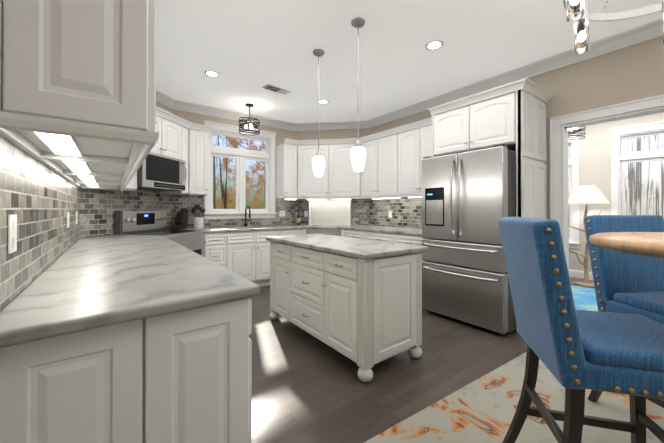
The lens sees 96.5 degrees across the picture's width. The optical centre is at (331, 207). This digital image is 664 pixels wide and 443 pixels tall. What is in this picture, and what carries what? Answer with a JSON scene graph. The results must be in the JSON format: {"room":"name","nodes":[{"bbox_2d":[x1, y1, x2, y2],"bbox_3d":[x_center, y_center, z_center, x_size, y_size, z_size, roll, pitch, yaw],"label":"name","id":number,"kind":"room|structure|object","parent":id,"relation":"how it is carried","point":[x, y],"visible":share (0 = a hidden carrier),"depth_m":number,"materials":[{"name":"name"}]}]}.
{"room":"dining room and kitchen","nodes":[
{"label":"dining room and kitchen","id":0,"kind":"room"},
{"bbox_2d":[0,36,663,310],"bbox_3d":[1.835,-0.191,2.828,7.150,2.830,7.950,0,0,-37],"label":"wall","id":1,"kind":"structure","parent":0,"point":[629,73],"depth_m":3.24,"materials":[{"name":"beige paint"}]},
{"bbox_2d":[4,136,147,163],"bbox_3d":[-0.983,-0.732,1.193,0.367,0.992,0.357,0,0,-37],"label":"upper cabinet","id":2,"kind":"object","parent":1,"relation":"attached to","point":[33,147],"depth_m":1.19,"materials":[{"name":"white wood"}]},
{"bbox_2d":[0,0,163,151],"bbox_3d":[-0.764,-0.733,0.899,0.367,0.992,0.376,0,0,-37],"label":"upper cabinet","id":3,"kind":"object","parent":1,"relation":"attached to","point":[79,108],"depth_m":0.76,"materials":[{"name":"white wood"}]},
{"bbox_2d":[68,180,95,183],"bbox_3d":[-2.048,-0.723,2.623,0.367,0.992,0.356,0,0,-37],"label":"upper cabinet","id":4,"kind":"object","parent":1,"relation":"attached to","point":[72,181],"depth_m":2.40,"materials":[{"name":"white wood"}]},
{"bbox_2d":[32,156,139,171],"bbox_3d":[-1.196,-0.730,1.479,0.367,0.992,0.356,0,0,-37],"label":"upper cabinet","id":5,"kind":"object","parent":1,"relation":"attached to","point":[68,161],"depth_m":1.41,"materials":[{"name":"white wood"}]},
{"bbox_2d":[44,164,135,175],"bbox_3d":[-1.409,-0.728,1.765,0.367,0.992,0.357,0,0,-37],"label":"upper cabinet","id":6,"kind":"object","parent":1,"relation":"attached to","point":[55,167],"depth_m":1.80,"materials":[{"name":"white"}]},
{"bbox_2d":[56,172,131,179],"bbox_3d":[-1.622,-0.727,2.051,0.367,0.992,0.357,0,0,-37],"label":"upper cabinet","id":7,"kind":"object","parent":1,"relation":"attached to","point":[87,175],"depth_m":1.93,"materials":[{"name":"white"}]},
{"bbox_2d":[64,176,127,183],"bbox_3d":[-1.835,-0.725,2.338,0.367,0.992,0.357,0,0,-37],"label":"upper cabinet","id":8,"kind":"object","parent":1,"relation":"attached to","point":[66,177],"depth_m":2.44,"materials":[{"name":"white wood"}]},
{"bbox_2d":[76,184,127,187],"bbox_3d":[-2.261,-0.722,2.909,0.367,0.992,0.357,0,0,-37],"label":"upper cabinet","id":9,"kind":"object","parent":1,"relation":"attached to","point":[78,185],"depth_m":2.94,"materials":[{"name":"white wood"}]},
{"bbox_2d":[97,168,138,191],"bbox_3d":[-2.373,-0.705,3.285,0.353,1.022,0.353,0,0,-37],"label":"upper cabinet","id":10,"kind":"object","parent":1,"relation":"attached to","point":[132,184],"depth_m":3.26,"materials":[{"name":"white wood"}]},
{"bbox_2d":[152,110,167,151],"bbox_3d":[-2.178,-0.939,3.541,0.274,0.551,0.274,0,0,-37],"label":"upper cabinet","id":11,"kind":"object","parent":1,"relation":"attached to","point":[159,146],"depth_m":3.74,"materials":[{"name":"white wood"}]},
{"bbox_2d":[144,112,187,159],"bbox_3d":[-2.311,-0.931,3.752,0.754,0.563,0.754,0,0,-37],"label":"upper cabinet","id":12,"kind":"object","parent":1,"relation":"attached to","point":[176,146],"depth_m":4.00,"materials":[{"name":"white wood"}]},
{"bbox_2d":[137,152,186,190],"bbox_3d":[-2.232,-0.436,3.738,0.447,0.419,0.752,0,0,8],"label":"microwave","id":13,"kind":"object","parent":12,"relation":"attached to","point":[157,172],"visible":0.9,"depth_m":3.63,"materials":[{"name":"grey metal"}]},
{"bbox_2d":[160,121,191,195],"bbox_3d":[-2.238,-0.699,4.207,0.342,1.022,0.341,0,0,-37],"label":"upper cabinet","id":14,"kind":"object","parent":1,"relation":"attached to","point":[188,192],"depth_m":4.29,"materials":[{"name":"white wood"}]},
{"bbox_2d":[192,128,207,195],"bbox_3d":[-2.054,-0.677,4.495,0.270,0.920,0.327,0,0,-37],"label":"upper cabinet","id":15,"kind":"object","parent":1,"relation":"attached to","point":[199,138],"depth_m":4.37,"materials":[{"name":"white wood"}]},
{"bbox_2d":[0,136,421,309],"bbox_3d":[-0.328,0.019,3.428,4.098,0.584,4.099,0,0,-37],"label":"tile backsplash","id":16,"kind":"structure","parent":1,"relation":"attached to","point":[39,199],"depth_m":1.99,"materials":[{"name":"grey tile"}]},
{"bbox_2d":[8,215,16,253],"bbox_3d":[-1.016,0.083,0.945,0.009,0.120,0.080,0,0,-37],"label":"electrical outlet plate","id":17,"kind":"object","parent":16,"relation":"attached to","point":[12,233],"depth_m":0.93,"materials":[{"name":"white plastic"}]},
{"bbox_2d":[67,212,69,227],"bbox_3d":[-1.930,0.090,2.172,0.009,0.115,0.075,0,0,-37],"label":"electrical outlet plate","id":18,"kind":"object","parent":16,"relation":"attached to","point":[68,215],"depth_m":2.16,"materials":[{"name":"white plastic"}]},
{"bbox_2d":[279,210,284,216],"bbox_3d":[-0.927,0.109,5.521,0.120,0.115,0.009,0,0,-37],"label":"electrical outlet plate","id":19,"kind":"object","parent":16,"relation":"attached to","point":[281,212],"depth_m":5.51,"materials":[{"name":"white plastic"}]},
{"bbox_2d":[203,120,276,218],"bbox_3d":[-1.562,-0.595,5.113,1.254,1.565,0.170,0,0,-37],"label":"window","id":20,"kind":"structure","parent":1,"relation":"in","point":[242,156],"depth_m":5.10,"materials":[{"name":"white wood"}]},
{"bbox_2d":[276,141,295,196],"bbox_3d":[-0.828,-0.671,5.409,0.270,0.921,0.327,0,0,-37],"label":"upper cabinet","id":21,"kind":"object","parent":1,"relation":"attached to","point":[285,153],"depth_m":5.28,"materials":[{"name":"white wood"}]},
{"bbox_2d":[296,140,307,196],"bbox_3d":[-0.340,-0.699,5.329,0.409,1.011,0.409,0,0,-37],"label":"upper cabinet","id":22,"kind":"object","parent":1,"relation":"attached to","point":[302,144],"depth_m":5.34,"materials":[{"name":"white wood"}]},
{"bbox_2d":[292,137,367,196],"bbox_3d":[-0.034,-0.707,5.447,1.023,0.993,1.024,0,0,-37],"label":"upper cabinet","id":23,"kind":"object","parent":1,"relation":"attached to","point":[331,184],"depth_m":5.27,"materials":[{"name":"white wood"}]},
{"bbox_2d":[344,137,363,196],"bbox_3d":[0.224,-0.699,5.246,0.409,1.011,0.409,0,0,-37],"label":"upper cabinet","id":24,"kind":"object","parent":1,"relation":"attached to","point":[351,178],"depth_m":5.22,"materials":[{"name":"white wood"}]},
{"bbox_2d":[360,133,407,196],"bbox_3d":[0.883,-0.674,4.960,0.327,0.921,0.825,0,0,-37],"label":"upper cabinet","id":25,"kind":"object","parent":1,"relation":"attached to","point":[392,168],"depth_m":4.82,"materials":[{"name":"white wood"}]},
{"bbox_2d":[156,18,661,130],"bbox_3d":[0.732,-1.553,2.014,4.100,0.114,7.650,0,0,-37],"label":"crown molding","id":26,"kind":"structure","parent":1,"relation":"attached to","point":[635,35],"depth_m":3.91,"materials":[{"name":"white wood"}]},
{"bbox_2d":[396,125,431,196],"bbox_3d":[1.376,-0.678,4.298,0.327,0.921,0.825,0,0,-37],"label":"upper cabinet","id":27,"kind":"object","parent":1,"relation":"attached to","point":[413,145],"depth_m":4.32,"materials":[{"name":"white wood"}]},
{"bbox_2d":[568,136,579,248],"bbox_3d":[3.946,-0.277,5.786,0.170,1.995,1.424,0,0,-37],"label":"sunroom window","id":28,"kind":"structure","parent":1,"relation":"in","point":[573,164],"depth_m":5.25,"materials":[{"name":"white"}]},
{"bbox_2d":[569,269,592,279],"bbox_3d":[4.708,1.166,4.680,0.016,0.133,5.200,0,0,-37],"label":"baseboard","id":29,"kind":"structure","parent":1,"relation":"attached to","point":[576,273],"depth_m":5.18,"materials":[{"name":"white wood"}]},
{"bbox_2d":[550,94,663,271],"bbox_3d":[3.044,0.123,2.430,0.187,2.193,2.060,0,0,-37],"label":"door frame","id":30,"kind":"structure","parent":1,"relation":"attached to","point":[559,201],"depth_m":3.14,"materials":[{"name":"white wood"}]},
{"bbox_2d":[610,121,663,214],"bbox_3d":[5.048,-0.285,4.306,0.170,1.995,1.474,0,0,-37],"label":"sunroom window","id":31,"kind":"structure","parent":1,"relation":"in","point":[620,157],"depth_m":4.78,"materials":[{"name":"white wood"}]},
{"bbox_2d":[156,0,661,123],"bbox_3d":[1.835,-1.646,2.836,7.450,0.080,8.250,0,0,-37],"label":"ceiling","id":32,"kind":"structure","parent":0,"point":[246,50],"depth_m":2.97,"materials":[{"name":"white paint"}]},
{"bbox_2d":[204,70,219,77],"bbox_3d":[-1.434,-1.597,3.550,0.176,0.010,0.176,0,0,-37],"label":"recessed light","id":33,"kind":"object","parent":32,"relation":"in","point":[212,74],"visible":1,"depth_m":3.55,"materials":[{"name":"white"}]},
{"bbox_2d":[239,103,259,134],"bbox_3d":[-1.281,-1.371,4.598,0.322,0.449,0.322,0,0,-37],"label":"light","id":34,"kind":"object","parent":32,"relation":"hanging from","point":[247,127],"visible":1,"depth_m":4.54,"materials":[{"name":"brown metal"}]},
{"bbox_2d":[261,83,291,94],"bbox_3d":[-0.743,-1.592,4.002,0.380,0.013,0.170,0,0,-45],"label":"ceiling vent","id":35,"kind":"object","parent":32,"relation":"in","point":[276,89],"visible":0.98,"depth_m":3.98,"materials":[{"name":"white metal"}]},
{"bbox_2d":[312,49,324,176],"bbox_3d":[-0.138,-0.962,3.053,0.132,1.284,0.132,0,0,-37],"label":"pendant light","id":36,"kind":"object","parent":32,"relation":"hanging from","point":[318,162],"visible":1,"depth_m":3.02,"materials":[{"name":"white glass"}]},
{"bbox_2d":[317,100,328,103],"bbox_3d":[-0.135,-1.591,4.467,0.176,0.010,0.176,0,0,-37],"label":"recessed light","id":37,"kind":"object","parent":32,"relation":"in","point":[323,101],"visible":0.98,"depth_m":4.46,"materials":[{"name":"white glass"}]},
{"bbox_2d":[351,17,365,171],"bbox_3d":[0.227,-0.960,2.563,0.132,1.294,0.132,0,0,-37],"label":"pendant light","id":38,"kind":"object","parent":32,"relation":"hanging from","point":[358,154],"visible":1,"depth_m":2.53,"materials":[{"name":"white glass"}]},
{"bbox_2d":[425,40,443,50],"bbox_3d":[1.012,-1.600,2.928,0.176,0.010,0.176,0,0,-37],"label":"recessed light","id":39,"kind":"object","parent":32,"relation":"in","point":[434,45],"visible":1,"depth_m":2.93,"materials":[{"name":"white glass"}]},
{"bbox_2d":[568,126,585,139],"bbox_3d":[3.661,-1.320,4.526,0.322,0.552,0.322,0,0,-37],"label":"light","id":40,"kind":"object","parent":32,"relation":"hanging from","point":[571,130],"visible":0.46,"depth_m":4.47,"materials":[{"name":"brown metal"}]},
{"bbox_2d":[563,0,663,54],"bbox_3d":[1.481,-1.235,1.242,0.856,0.760,0.820,0,0,-37],"label":"dining chandelier","id":41,"kind":"object","parent":32,"relation":"hanging from","point":[579,15],"visible":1,"depth_m":1.59,"materials":[{"name":"silver metal"}]},
{"bbox_2d":[248,277,594,442],"bbox_3d":[1.835,1.254,2.820,7.450,0.060,8.250,0,0,-37],"label":"floor","id":42,"kind":"structure","parent":0,"point":[306,387],"depth_m":2.13,"materials":[{"name":"brown wood"}]},
{"bbox_2d":[0,297,251,442],"bbox_3d":[-0.867,0.777,1.321,0.717,0.872,0.930,0,0,-37],"label":"base cabinet","id":43,"kind":"object","parent":42,"relation":"on","point":[183,376],"visible":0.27,"depth_m":0.92,"materials":[{"name":"white wood"}]},
{"bbox_2d":[0,235,259,347],"bbox_3d":[-1.484,0.325,2.165,0.733,0.040,3.186,0,0,-37],"label":"countertop","id":44,"kind":"structure","parent":43,"relation":"on","point":[84,284],"depth_m":1.11,"materials":[{"name":"stone"}]},
{"bbox_2d":[114,211,206,256],"bbox_3d":[-2.083,0.633,3.710,0.713,1.188,0.752,0,0,8],"label":"range","id":45,"kind":"object","parent":42,"relation":"on","point":[150,223],"visible":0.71,"depth_m":3.67,"materials":[{"name":"grey metal"}]},
{"bbox_2d":[205,232,232,271],"bbox_3d":[-1.795,0.795,4.462,0.385,0.872,0.676,0,0,-37],"label":"base cabinet","id":46,"kind":"object","parent":42,"relation":"on","point":[219,246],"depth_m":4.21,"materials":[{"name":"white wood"}]},
{"bbox_2d":[233,237,269,285],"bbox_3d":[-1.329,0.889,4.809,0.777,0.688,0.676,0,0,-37],"label":"base cabinet","id":47,"kind":"object","parent":42,"relation":"on","point":[246,255],"depth_m":4.49,"materials":[{"name":"white wood"}]},
{"bbox_2d":[265,229,300,236],"bbox_3d":[-0.890,0.799,5.136,0.302,0.872,0.676,0,0,-37],"label":"base cabinet","id":48,"kind":"object","parent":42,"relation":"on","point":[270,233],"depth_m":4.80,"materials":[{"name":"white wood"}]},
{"bbox_2d":[270,241,421,381],"bbox_3d":[0.019,0.791,2.835,0.683,0.862,1.555,0,0,-37],"label":"kitchen island","id":49,"kind":"object","parent":42,"relation":"on","point":[365,315],"visible":0.92,"depth_m":2.29,"materials":[{"name":"white wood"}]},
{"bbox_2d":[266,234,427,259],"bbox_3d":[0.026,0.339,2.843,0.710,0.040,1.600,0,0,-37],"label":"island countertop","id":50,"kind":"structure","parent":49,"relation":"on","point":[364,249],"depth_m":2.48,"materials":[{"name":"stone"}]},
{"bbox_2d":[341,229,392,241],"bbox_3d":[0.787,0.797,4.711,0.766,0.872,1.116,0,0,-37],"label":"base cabinet","id":51,"kind":"object","parent":42,"relation":"on","point":[387,237],"depth_m":4.46,"materials":[{"name":"white wood"}]},
{"bbox_2d":[168,225,421,235],"bbox_3d":[-0.393,0.337,4.196,3.279,0.040,2.784,0,0,-37],"label":"countertop","id":52,"kind":"structure","parent":51,"relation":"on","point":[398,230],"depth_m":4.59,"materials":[{"name":"stone"}]},
{"bbox_2d":[171,208,188,229],"bbox_3d":[-2.195,0.158,4.304,0.110,0.315,0.320,0,0,-2],"label":"knife block","id":53,"kind":"object","parent":52,"relation":"on","point":[181,219],"visible":1,"depth_m":4.27,"materials":[{"name":"black wood"}]},
{"bbox_2d":[191,204,204,228],"bbox_3d":[-2.010,0.134,4.470,0.191,0.367,0.194,0,0,-37],"label":"utensil crock","id":54,"kind":"object","parent":52,"relation":"on","point":[198,222],"visible":1,"depth_m":4.42,"materials":[{"name":"white ceramic"}]},
{"bbox_2d":[244,206,250,226],"bbox_3d":[-1.396,0.144,4.983,0.098,0.352,0.223,0,0,-37],"label":"faucet","id":55,"kind":"object","parent":52,"relation":"on","point":[246,221],"visible":1,"depth_m":5.02,"materials":[{"name":"brown metal"}]},
{"bbox_2d":[297,210,299,224],"bbox_3d":[-0.625,0.181,5.525,0.069,0.284,0.069,0,0,-37],"label":"oil bottle","id":56,"kind":"object","parent":52,"relation":"on","point":[298,218],"visible":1,"depth_m":5.50,"materials":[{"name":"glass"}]},
{"bbox_2d":[309,199,350,225],"bbox_3d":[-0.030,0.072,5.468,0.760,0.500,0.238,0,0,8],"label":"appliance garage","id":57,"kind":"object","parent":52,"relation":"on","point":[329,212],"visible":1,"depth_m":5.36,"materials":[{"name":"white wood"}]},
{"bbox_2d":[306,229,340,235],"bbox_3d":[-0.149,0.800,4.945,0.594,0.865,0.066,0,0,8],"label":"dishwasher","id":58,"kind":"object","parent":51,"relation":"in","point":[325,232],"visible":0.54,"depth_m":4.96,"materials":[{"name":"silver metal"}]},
{"bbox_2d":[393,234,424,260],"bbox_3d":[1.291,0.793,4.059,0.737,0.872,0.531,0,0,-37],"label":"base cabinet","id":59,"kind":"object","parent":42,"relation":"on","point":[397,238],"depth_m":3.86,"materials":[{"name":"white wood"}]},
{"bbox_2d":[422,144,516,333],"bbox_3d":[1.644,0.316,3.356,0.961,1.818,0.910,0,0,-37],"label":"refrigerator","id":60,"kind":"object","parent":42,"relation":"on","point":[468,200],"visible":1,"depth_m":3.01,"materials":[{"name":"grey metal"}]},
{"bbox_2d":[429,78,553,332],"bbox_3d":[1.791,0.005,3.414,0.713,2.440,1.076,0,0,-37],"label":"cabinet","id":61,"kind":"object","parent":42,"relation":"on","point":[515,121],"visible":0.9,"depth_m":3.09,"materials":[{"name":"white wood"}]},
{"bbox_2d":[364,352,663,442],"bbox_3d":[1.727,1.208,1.175,2.450,0.010,2.300,0,0,-33],"label":"dining rug","id":62,"kind":"object","parent":42,"relation":"on","point":[482,409],"visible":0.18,"depth_m":1.73,"materials":[{"name":"beige fabric"}]},
{"bbox_2d":[498,217,663,442],"bbox_3d":[1.069,0.622,1.200,0.598,1.158,0.509,0,0,16],"label":"dining chair","id":63,"kind":"object","parent":62,"relation":"on","point":[577,353],"visible":1,"depth_m":1.07,"materials":[{"name":"blue fabric"}]},
{"bbox_2d":[584,215,663,407],"bbox_3d":[1.857,0.624,1.600,0.509,1.158,0.598,0,0,-7],"label":"dining chair","id":64,"kind":"object","parent":62,"relation":"on","point":[627,283],"visible":0.48,"depth_m":1.76,"materials":[{"name":"blue fabric"}]},
{"bbox_2d":[589,232,663,258],"bbox_3d":[1.654,0.664,1.099,1.060,1.071,1.060,0,0,-37],"label":"dining table","id":65,"kind":"object","parent":62,"relation":"on","point":[649,244],"visible":1,"depth_m":1.20,"materials":[{"name":"brown wood"}]},
{"bbox_2d":[571,285,597,310],"bbox_3d":[3.284,1.224,4.055,1.550,0.010,2.500,0,0,-37],"label":"rug","id":66,"kind":"object","parent":42,"relation":"on","point":[584,298],"visible":0.06,"depth_m":3.97,"materials":[{"name":"blue fabric"}]},
{"bbox_2d":[568,183,609,287],"bbox_3d":[3.966,0.424,4.679,0.776,1.618,0.599,0,0,-37],"label":"floor lamp","id":67,"kind":"object","parent":42,"relation":"on","point":[590,194],"visible":0.75,"depth_m":4.65,"materials":[{"name":"beige fabric"}]},
{"label":"outside","id":68,"kind":"structure","parent":0,"visible":0},
{"bbox_2d":[213,134,663,237],"bbox_3d":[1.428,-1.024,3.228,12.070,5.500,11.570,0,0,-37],"label":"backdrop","id":69,"kind":"structure","parent":68,"point":[644,188],"depth_m":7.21,"materials":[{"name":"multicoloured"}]}
]}

